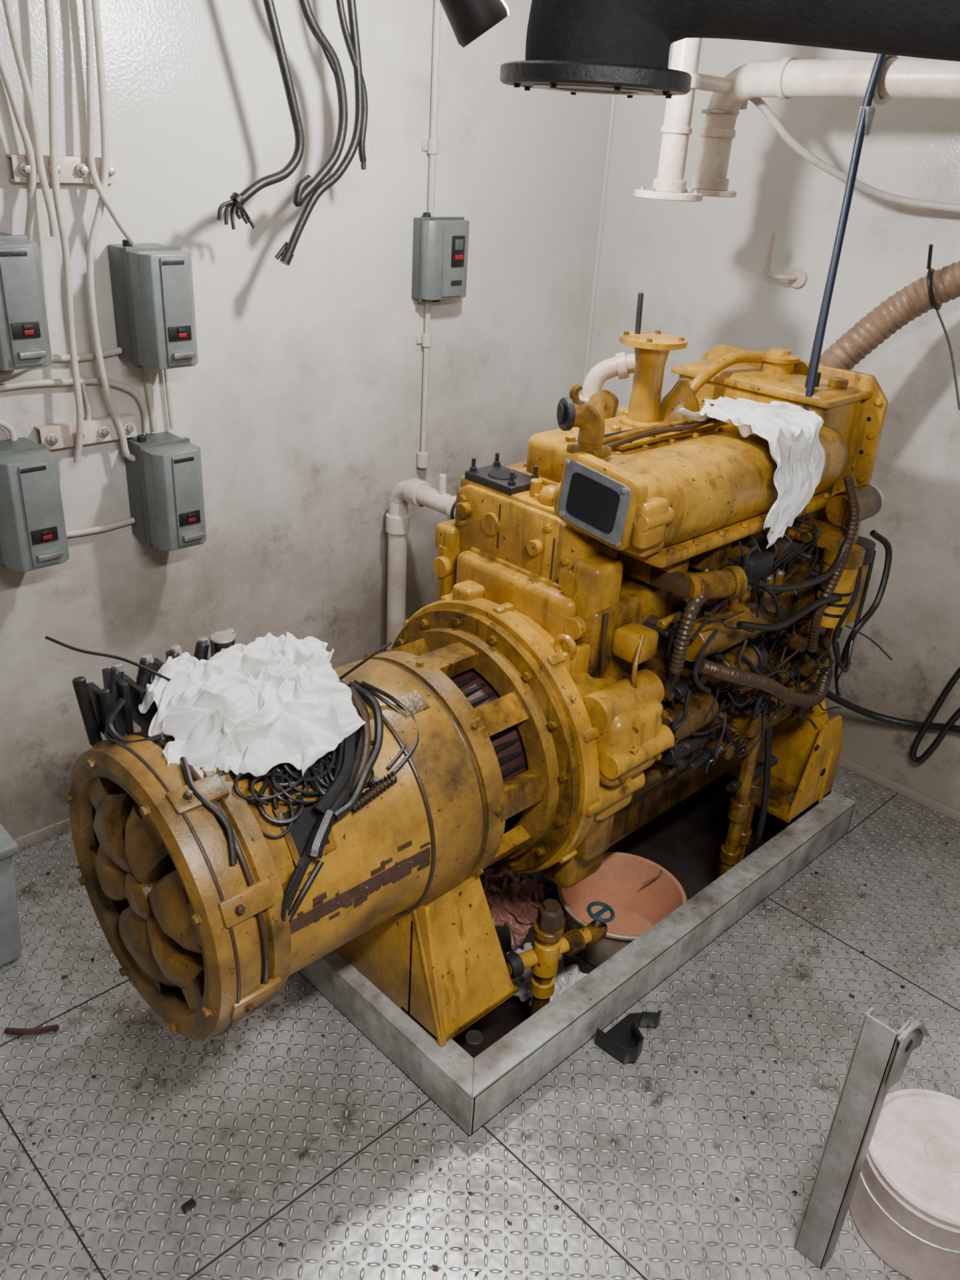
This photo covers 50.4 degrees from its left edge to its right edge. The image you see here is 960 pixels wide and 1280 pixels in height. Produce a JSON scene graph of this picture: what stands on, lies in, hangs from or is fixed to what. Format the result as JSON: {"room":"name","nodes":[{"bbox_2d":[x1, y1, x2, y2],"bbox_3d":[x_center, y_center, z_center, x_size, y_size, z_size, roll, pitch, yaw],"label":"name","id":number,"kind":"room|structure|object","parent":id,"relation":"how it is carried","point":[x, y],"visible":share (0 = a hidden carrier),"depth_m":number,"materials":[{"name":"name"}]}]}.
{"room":"ship interior","nodes":[
{"label":"ship interior","id":0,"kind":"room"},
{"bbox_2d":[0,0,611,839],"bbox_3d":[-1.152,-0.556,2.522,4.470,2.470,0.080,-21,35,-40],"label":"wall","id":1,"kind":"structure","parent":0,"point":[301,402],"depth_m":2.93,"materials":[{"name":"white paint"}]},
{"bbox_2d":[0,232,52,370],"bbox_3d":[-1.064,-0.754,2.276,0.142,0.297,0.209,-21,35,-40],"label":"box","id":2,"kind":"object","parent":1,"relation":"attached to","point":[24,339],"visible":1,"depth_m":2.23,"materials":[{"name":"grey metal"}]},
{"bbox_2d":[0,436,69,572],"bbox_3d":[-1.107,-0.326,2.471,0.147,0.302,0.209,-21,35,-40],"label":"box","id":3,"kind":"object","parent":1,"relation":"attached to","point":[33,536],"visible":1,"depth_m":2.41,"materials":[{"name":"grey metal"}]},
{"bbox_2d":[13,817,71,848],"bbox_3d":[-1.228,0.547,2.988,4.358,0.035,0.012,-21,35,-40],"label":"baseboard","id":4,"kind":"structure","parent":1,"relation":"attached to","point":[40,834],"depth_m":2.95,"materials":[{"name":"grey concrete"}]},
{"bbox_2d":[5,153,118,183],"bbox_3d":[-0.949,-1.080,2.342,0.245,0.056,0.054,-21,35,-40],"label":"rail","id":5,"kind":"object","parent":1,"relation":"attached to","point":[71,169],"visible":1,"depth_m":2.34,"materials":[{"name":"white metal"}]},
{"bbox_2d":[34,413,136,449],"bbox_3d":[-0.996,-0.529,2.601,0.250,0.056,0.054,-21,35,-40],"label":"rail","id":6,"kind":"object","parent":1,"relation":"attached to","point":[103,428],"visible":0.91,"depth_m":2.59,"materials":[{"name":"white metal"}]},
{"bbox_2d":[0,0,173,537],"bbox_3d":[-1.611,-0.715,1.767,2.331,1.548,0.102,-21,35,-40],"label":"electrical conduits","id":7,"kind":"object","parent":1,"relation":"attached to","point":[78,380],"visible":0.92,"depth_m":2.35,"materials":[{"name":"white paint"}]},
{"bbox_2d":[107,239,198,369],"bbox_3d":[-0.799,-0.826,2.527,0.142,0.302,0.209,-21,35,-40],"label":"box","id":8,"kind":"object","parent":1,"relation":"attached to","point":[153,285],"visible":0.96,"depth_m":2.47,"materials":[{"name":"grey metal"}]},
{"bbox_2d":[124,431,206,551],"bbox_3d":[-0.834,-0.396,2.732,0.142,0.297,0.209,-21,35,-40],"label":"box","id":9,"kind":"object","parent":1,"relation":"attached to","point":[165,477],"visible":0.99,"depth_m":2.68,"materials":[{"name":"grey metal"}]},
{"bbox_2d":[416,0,441,468],"bbox_3d":[-0.150,-1.290,3.117,0.060,1.570,0.040,-21,35,-40],"label":"conduit","id":10,"kind":"object","parent":1,"relation":"attached to","point":[431,146],"visible":0.89,"depth_m":3.06,"materials":[{"name":"white paint"}]},
{"bbox_2d":[411,212,469,302],"bbox_3d":[-0.116,-1.181,3.163,0.172,0.262,0.105,-21,35,-40],"label":"box","id":11,"kind":"object","parent":1,"relation":"attached to","point":[440,244],"visible":1,"depth_m":3.12,"materials":[{"name":"grey metal"}]},
{"bbox_2d":[582,94,616,383],"bbox_3d":[0.412,-1.128,3.853,0.016,2.450,0.016,-21,35,-40],"label":"trim","id":12,"kind":"structure","parent":1,"relation":"attached to","point":[613,96],"depth_m":3.68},
{"bbox_2d":[0,764,959,1279],"bbox_3d":[0.096,1.315,1.835,4.374,0.171,3.844,-21,35,-40],"label":"floor","id":13,"kind":"structure","parent":0,"point":[289,1138],"depth_m":2.21,"materials":[{"name":"metal"}]},
{"bbox_2d":[0,823,21,966],"bbox_3d":[-1.306,0.608,2.470,0.290,0.374,0.340,-21,35,-40],"label":"waste bin","id":14,"kind":"object","parent":13,"relation":"on","point":[10,935],"visible":1,"depth_m":2.44,"materials":[{"name":"plastic"}]},
{"bbox_2d":[386,473,456,650],"bbox_3d":[-0.054,-0.044,3.293,0.106,0.945,0.767,-19,34,-38],"label":"pipe","id":15,"kind":"object","parent":13,"relation":"on","point":[417,492],"visible":0.61,"depth_m":3.37,"materials":[{"name":"white paint"}]},
{"bbox_2d":[4,795,949,1279],"bbox_3d":[0.083,0.865,2.530,3.072,0.020,2.448,-21,35,-40],"label":"debris","id":16,"kind":"object","parent":13,"relation":"on","point":[190,1204],"visible":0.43,"depth_m":2.32,"materials":[{"name":"black rubber"}]},
{"bbox_2d":[479,868,571,952],"bbox_3d":[0.089,0.745,2.870,0.256,0.152,0.289,-18,34,-37],"label":"rag","id":17,"kind":"object","parent":13,"relation":"on","point":[514,902],"visible":0.76,"depth_m":2.81,"materials":[{"name":"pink fabric"}]},
{"bbox_2d":[506,942,587,1006],"bbox_3d":[0.156,0.895,2.710,0.211,0.042,0.229,-21,35,-40],"label":"plastic sheet","id":18,"kind":"object","parent":13,"relation":"on","point":[566,977],"visible":0.27,"depth_m":2.70,"materials":[{"name":"white plastic"}]},
{"bbox_2d":[503,897,614,1016],"bbox_3d":[0.189,0.806,2.481,0.299,0.459,0.074,-13,31,-30],"label":"valve","id":19,"kind":"object","parent":13,"relation":"on","point":[551,941],"visible":0.95,"depth_m":2.41,"materials":[{"name":"yellow paint"}]},
{"bbox_2d":[297,763,855,1135],"bbox_3d":[0.258,0.615,2.943,1.640,0.120,0.905,-21,35,-40],"label":"frame","id":20,"kind":"object","parent":13,"relation":"on","point":[470,1091],"visible":0.5,"depth_m":2.40,"materials":[{"name":"paint"}]},
{"bbox_2d":[63,608,580,1048],"bbox_3d":[-0.312,0.415,2.167,0.886,0.859,0.699,-21,35,-40],"label":"generator","id":21,"kind":"object","parent":20,"relation":"on","point":[184,883],"visible":0.85,"depth_m":1.99,"materials":[{"name":"paint"}]},
{"bbox_2d":[44,635,418,923],"bbox_3d":[-0.429,0.194,1.982,0.537,0.376,0.597,-21,35,-40],"label":"cable bundle","id":22,"kind":"object","parent":21,"relation":"on","point":[354,762],"depth_m":1.86,"materials":[{"name":"black rubber"}]},
{"bbox_2d":[137,631,365,778],"bbox_3d":[-0.423,0.132,1.937,0.402,0.150,0.363,-10,30,-26],"label":"rag","id":23,"kind":"object","parent":21,"relation":"on","point":[264,704],"visible":0.99,"depth_m":1.87,"materials":[{"name":"fabric"}]},
{"bbox_2d":[399,292,892,888],"bbox_3d":[0.486,-0.006,2.740,1.232,1.713,0.840,-21,35,-40],"label":"engine","id":24,"kind":"object","parent":20,"relation":"on","point":[627,554],"visible":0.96,"depth_m":2.42,"materials":[{"name":"yellow paint"}]},
{"bbox_2d":[578,351,635,401],"bbox_3d":[0.358,-0.545,2.767,0.216,0.466,0.068,7,26,6],"label":"coolant riser elbow","id":25,"kind":"object","parent":24,"relation":"attached to","point":[622,365],"visible":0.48,"depth_m":2.67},
{"bbox_2d":[678,396,825,549],"bbox_3d":[0.661,-0.428,2.514,0.332,0.276,0.358,-21,35,-40],"label":"rag","id":26,"kind":"object","parent":24,"relation":"on","point":[791,431],"visible":1,"depth_m":2.41,"materials":[{"name":"fabric"}]},
{"bbox_2d":[818,244,959,410],"bbox_3d":[1.419,-0.734,2.570,1.207,0.510,0.200,21,31,31],"label":"corrugated hose","id":27,"kind":"object","parent":24,"relation":"attached to","point":[937,287],"visible":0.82,"depth_m":2.74,"materials":[{"name":"beige plastic"}]},
{"bbox_2d":[557,852,687,967],"bbox_3d":[0.390,0.780,2.879,0.360,0.176,0.360,-21,35,-40],"label":"bucket","id":28,"kind":"object","parent":13,"relation":"on","point":[640,892],"visible":0.63,"depth_m":2.97,"materials":[{"name":"plastic"}]},
{"bbox_2d":[594,1009,661,1064],"bbox_3d":[0.363,0.923,2.409,0.162,0.046,0.100,-21,35,-40],"label":"scrap","id":29,"kind":"object","parent":13,"relation":"on","point":[624,1041],"visible":1,"depth_m":2.40,"materials":[{"name":"black metal"}]},
{"bbox_2d":[793,1007,929,1269],"bbox_3d":[0.695,0.898,1.854,0.117,0.626,0.081,-21,35,-40],"label":"post","id":30,"kind":"object","parent":13,"relation":"on","point":[881,1054],"visible":1,"depth_m":1.80,"materials":[{"name":"metal"}]},
{"bbox_2d":[825,666,959,763],"bbox_3d":[1.669,0.364,2.958,1.547,0.696,0.209,22,32,33],"label":"cable","id":31,"kind":"object","parent":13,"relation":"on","point":[944,728],"visible":0.88,"depth_m":3.26,"materials":[{"name":"rubber"}]},
{"bbox_2d":[849,1088,959,1279],"bbox_3d":[0.892,1.033,1.984,0.298,0.292,0.298,-21,35,-40],"label":"bucket","id":32,"kind":"object","parent":13,"relation":"on","point":[904,1204],"visible":0.83,"depth_m":1.94,"materials":[{"name":"beige metal"}]},
{"bbox_2d":[587,38,959,811],"bbox_3d":[1.769,-0.451,2.682,0.080,2.470,3.840,-21,35,-40],"label":"wall","id":33,"kind":"structure","parent":0,"point":[698,268],"depth_m":3.19,"materials":[{"name":"white paint"}]},
{"bbox_2d":[764,232,806,288],"bbox_3d":[0.957,-1.178,3.171,0.128,0.155,0.050,4,26,2],"label":"wall hook","id":34,"kind":"object","parent":33,"relation":"attached to","point":[797,278],"visible":1,"depth_m":3.18,"materials":[{"name":"white paint"}]},
{"bbox_2d":[837,755,959,822],"bbox_3d":[1.673,0.635,3.179,0.012,0.035,3.828,-21,35,-40],"label":"baseboard","id":35,"kind":"structure","parent":33,"relation":"attached to","point":[950,812],"depth_m":3.41,"materials":[{"name":"grey concrete"}]},
{"bbox_3d":[0.240,-0.979,0.698,4.370,0.060,3.840,-21,35,-40],"label":"ceiling","id":36,"kind":"structure","parent":0,"visible":0},
{"bbox_2d":[217,0,368,266],"bbox_3d":[-0.466,-1.376,2.481,0.457,0.875,0.074,-21,35,-40],"label":"hanging cables","id":37,"kind":"object","parent":36,"relation":"hanging from","point":[308,185],"visible":1,"depth_m":2.55,"materials":[{"name":"black rubber"}]},
{"bbox_2d":[439,0,509,48],"bbox_3d":[-0.110,-1.254,1.718,0.344,0.434,0.104,1,26,-6],"label":"pipe stub","id":38,"kind":"object","parent":36,"relation":"attached to","point":[468,20],"visible":1,"depth_m":1.77,"materials":[{"name":"black metal"}]},
{"bbox_2d":[633,37,733,201],"bbox_3d":[0.552,-1.452,2.518,0.320,0.671,0.176,-21,35,-40],"label":"pipe","id":39,"kind":"object","parent":36,"relation":"attached to","point":[669,184],"visible":0.88,"depth_m":2.54,"materials":[{"name":"white paint"}]},
{"bbox_2d":[499,0,959,98],"bbox_3d":[1.195,-0.989,1.450,2.314,0.481,0.300,5,26,4],"label":"duct","id":40,"kind":"object","parent":36,"relation":"hanging from","point":[593,46],"visible":1,"depth_m":1.50,"materials":[{"name":"metal"}]},
{"bbox_3d":[1.526,0.848,0.027,4.370,2.470,0.080,-21,35,-40],"label":"wall","id":41,"kind":"structure","parent":0,"visible":0},
{"bbox_2d":[685,56,959,213],"bbox_3d":[1.801,-0.896,1.926,0.490,0.341,3.142,-21,35,-40],"label":"pipe","id":42,"kind":"object","parent":41,"relation":"attached to","point":[906,77],"visible":0.95,"depth_m":2.58,"materials":[{"name":"paint"}]},
{"bbox_2d":[803,53,898,410],"bbox_3d":[0.900,-0.984,2.527,0.055,0.847,0.258,17,29,25],"label":"rod","id":43,"kind":"object","parent":42,"relation":"hanging from","point":[866,113],"visible":0.85,"depth_m":2.46,"materials":[{"name":"metal"}]}
]}

